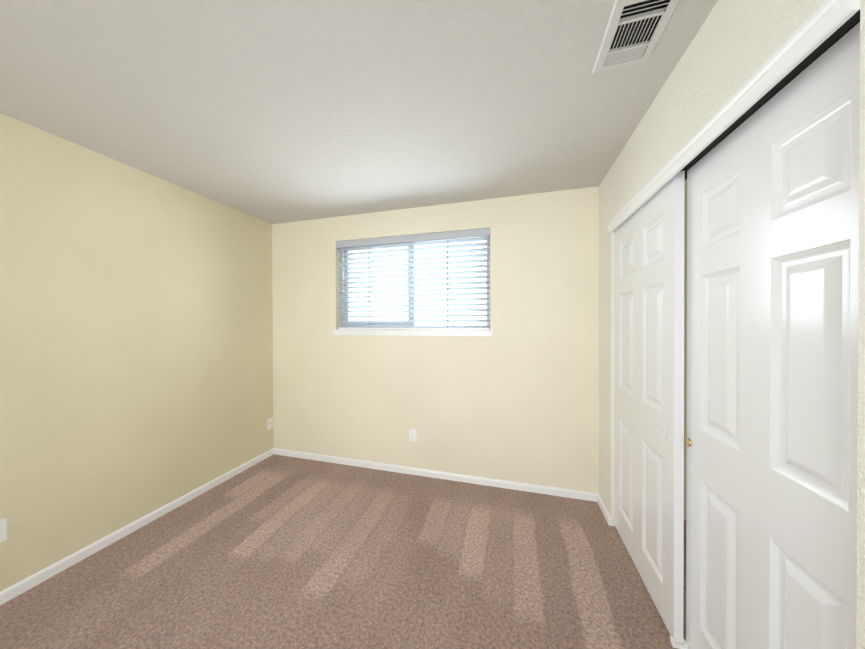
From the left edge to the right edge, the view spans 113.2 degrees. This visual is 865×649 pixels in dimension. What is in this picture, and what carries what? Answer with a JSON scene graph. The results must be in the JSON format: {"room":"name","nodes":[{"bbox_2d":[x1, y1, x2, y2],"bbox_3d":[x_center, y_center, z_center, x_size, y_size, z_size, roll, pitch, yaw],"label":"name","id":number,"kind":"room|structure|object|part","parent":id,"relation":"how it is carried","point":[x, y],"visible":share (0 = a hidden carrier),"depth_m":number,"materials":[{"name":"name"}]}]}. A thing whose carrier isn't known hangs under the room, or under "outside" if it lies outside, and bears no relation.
{"room":"empty bedroom","nodes":[
{"label":"empty bedroom","id":0,"kind":"room"},
{"bbox_2d":[0,113,272,591],"bbox_3d":[-2.407,0.173,0.720,0.125,2.440,5.094,0,0,15],"label":"wall","id":1,"kind":"structure","parent":0,"point":[136,344],"depth_m":1.82,"materials":[{"name":"beige paint"}]},
{"bbox_2d":[0,518,6,542],"bbox_3d":[-2.148,1.026,1.401,0.007,0.115,0.070,0,0,15],"label":"outlet","id":2,"kind":"object","parent":1,"relation":"attached to","point":[3,529],"visible":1,"depth_m":1.42,"materials":[{"name":"white plastic"}]},
{"bbox_2d":[0,449,271,604],"bbox_3d":[-2.336,1.363,0.709,0.013,0.060,4.844,0,0,15],"label":"baseboard","id":3,"kind":"structure","parent":1,"relation":"attached to","point":[24,585],"depth_m":1.81,"materials":[{"name":"white wood"}]},
{"bbox_2d":[267,417,272,429],"bbox_3d":[-1.706,1.042,2.998,0.007,0.115,0.070,0,0,15],"label":"phone jack","id":4,"kind":"object","parent":1,"relation":"attached to","point":[269,423],"visible":1,"depth_m":2.99,"materials":[{"name":"white plastic"}]},
{"bbox_2d":[0,454,685,648],"bbox_3d":[-0.471,1.441,0.193,4.135,0.100,5.094,0,0,15],"label":"floor","id":5,"kind":"structure","parent":0,"point":[274,551],"depth_m":1.56,"materials":[{"name":"carpet"}]},
{"bbox_2d":[670,636,688,648],"bbox_3d":[1.079,1.366,1.216,0.102,0.028,0.024,0,0,15],"label":"floor guide","id":6,"kind":"object","parent":5,"relation":"on","point":[684,645],"visible":0.83,"depth_m":1.22,"materials":[{"name":"white plastic"}]},
{"bbox_2d":[0,0,717,223],"bbox_3d":[-0.478,-1.109,0.176,4.135,0.120,5.094,0,0,15],"label":"ceiling","id":7,"kind":"structure","parent":0,"point":[276,111],"depth_m":1.30,"materials":[{"name":"paint"}]},
{"bbox_2d":[592,0,679,73],"bbox_3d":[0.730,-1.064,1.034,0.204,0.049,0.298,0,0,15],"label":"ceiling vent","id":8,"kind":"object","parent":7,"relation":"in","point":[634,30],"visible":1,"depth_m":1.04,"materials":[{"name":"white metal"}]},
{"bbox_2d":[272,186,598,492],"bbox_3d":[-0.190,0.154,2.684,3.100,2.440,0.125,0,0,15],"label":"wall","id":9,"kind":"structure","parent":0,"point":[514,397],"depth_m":2.48,"materials":[{"name":"beige paint"}]},
{"bbox_2d":[409,429,415,441],"bbox_3d":[-0.181,1.020,2.619,0.070,0.115,0.007,0,0,15],"label":"outlet","id":10,"kind":"object","parent":9,"relation":"attached to","point":[412,435],"visible":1,"depth_m":2.62,"materials":[{"name":"white plastic"}]},
{"bbox_2d":[332,329,493,335],"bbox_3d":[-0.227,0.075,2.648,1.559,0.052,0.102,0,0,15],"label":"window sill","id":11,"kind":"structure","parent":9,"relation":"attached to","point":[416,332],"depth_m":2.59,"materials":[{"name":"white wood"}]},
{"bbox_2d":[337,236,489,329],"bbox_3d":[-0.215,-0.388,2.695,1.503,0.875,0.120,0,0,15],"label":"window blinds","id":12,"kind":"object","parent":9,"relation":"in","point":[411,295],"depth_m":2.66,"materials":[{"name":"grey plastic"}]},
{"bbox_3d":[-0.223,0.038,2.664,1.479,0.017,0.052,0,0,15],"label":"window blind bottom rail","id":13,"kind":"part","parent":12,"relation":"part of","materials":[{"name":"white plastic"}]},
{"bbox_2d":[272,448,603,507],"bbox_3d":[-0.190,1.345,2.620,3.070,0.060,0.013,0,0,15],"label":"baseboard","id":14,"kind":"structure","parent":9,"relation":"attached to","point":[561,492],"depth_m":2.52,"materials":[{"name":"white wood"}]},
{"bbox_2d":[684,179,686,519],"bbox_3d":[1.140,0.169,-0.263,0.785,2.440,5.094,0,0,15],"label":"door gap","id":15,"kind":"structure","parent":0,"point":[685,326],"depth_m":1.99,"materials":[{"name":"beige paint"}]},
{"bbox_2d":[599,0,864,648],"bbox_3d":[0.701,0.169,-0.141,0.125,2.440,5.094,0,0,15],"label":"wall","id":16,"kind":"structure","parent":0,"point":[734,46],"depth_m":1.01,"materials":[{"name":"beige paint"}]},
{"bbox_2d":[607,0,859,233],"bbox_3d":[1.012,-0.650,1.252,0.018,0.070,1.448,0,0,15],"label":"trim","id":17,"kind":"structure","parent":16,"relation":"attached to","point":[825,20],"depth_m":0.76,"materials":[{"name":"white wood"}]},
{"bbox_2d":[681,10,859,179],"bbox_3d":[1.081,-0.665,1.226,0.096,0.018,1.432,0,0,15],"label":"closet track","id":18,"kind":"object","parent":16,"relation":"attached to","point":[848,25],"visible":0.11,"depth_m":0.77,"materials":[{"name":"black metal"}]},
{"bbox_2d":[614,171,684,642],"bbox_3d":[1.151,0.355,1.576,0.039,2.020,0.735,0,0,15],"label":"closet door","id":19,"kind":"structure","parent":18,"relation":"hanging from","point":[649,390],"depth_m":1.41,"materials":[{"name":"white wood"}]},
{"bbox_2d":[685,22,859,648],"bbox_3d":[1.003,0.360,0.877,0.045,2.020,0.700,0,0,15],"label":"closet door","id":20,"kind":"structure","parent":18,"relation":"hanging from","point":[771,439],"depth_m":0.81,"materials":[{"name":"white wood"}]},
{"label":"outside","id":21,"kind":"structure","parent":0,"visible":0},
{"bbox_2d":[349,237,486,324],"bbox_3d":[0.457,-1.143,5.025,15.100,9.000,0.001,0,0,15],"label":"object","id":22,"kind":"structure","parent":21,"point":[432,313],"depth_m":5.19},
{"bbox_3d":[-0.225,-0.805,2.660,1.495,0.038,0.050,0,0,15],"label":"blind headrail","id":23,"kind":"object","parent":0,"visible":0},
{"bbox_2d":[343,248,343,297],"bbox_3d":[-0.878,-0.507,2.809,0.008,0.500,0.008,0,0,15],"label":"blind wand","id":24,"kind":"object","parent":23,"relation":"hanging from","point":[343,272],"visible":1,"depth_m":2.81,"materials":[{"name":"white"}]},
{"bbox_2d":[336,228,489,247],"bbox_3d":[-0.234,-0.790,2.628,1.499,0.066,0.013,0,0,15],"label":"blind valance","id":25,"kind":"object","parent":23,"relation":"attached to","point":[421,237],"visible":1,"depth_m":2.60,"materials":[{"name":"grey plastic"}]},
{"bbox_2d":[447,239,448,327],"bbox_3d":[0.133,-0.378,2.535,0.006,0.815,0.002,0,0,15],"label":"blind cord","id":26,"kind":"object","parent":23,"relation":"hanging from","point":[447,288],"depth_m":2.54,"materials":[{"name":"grey plastic"}]}
]}

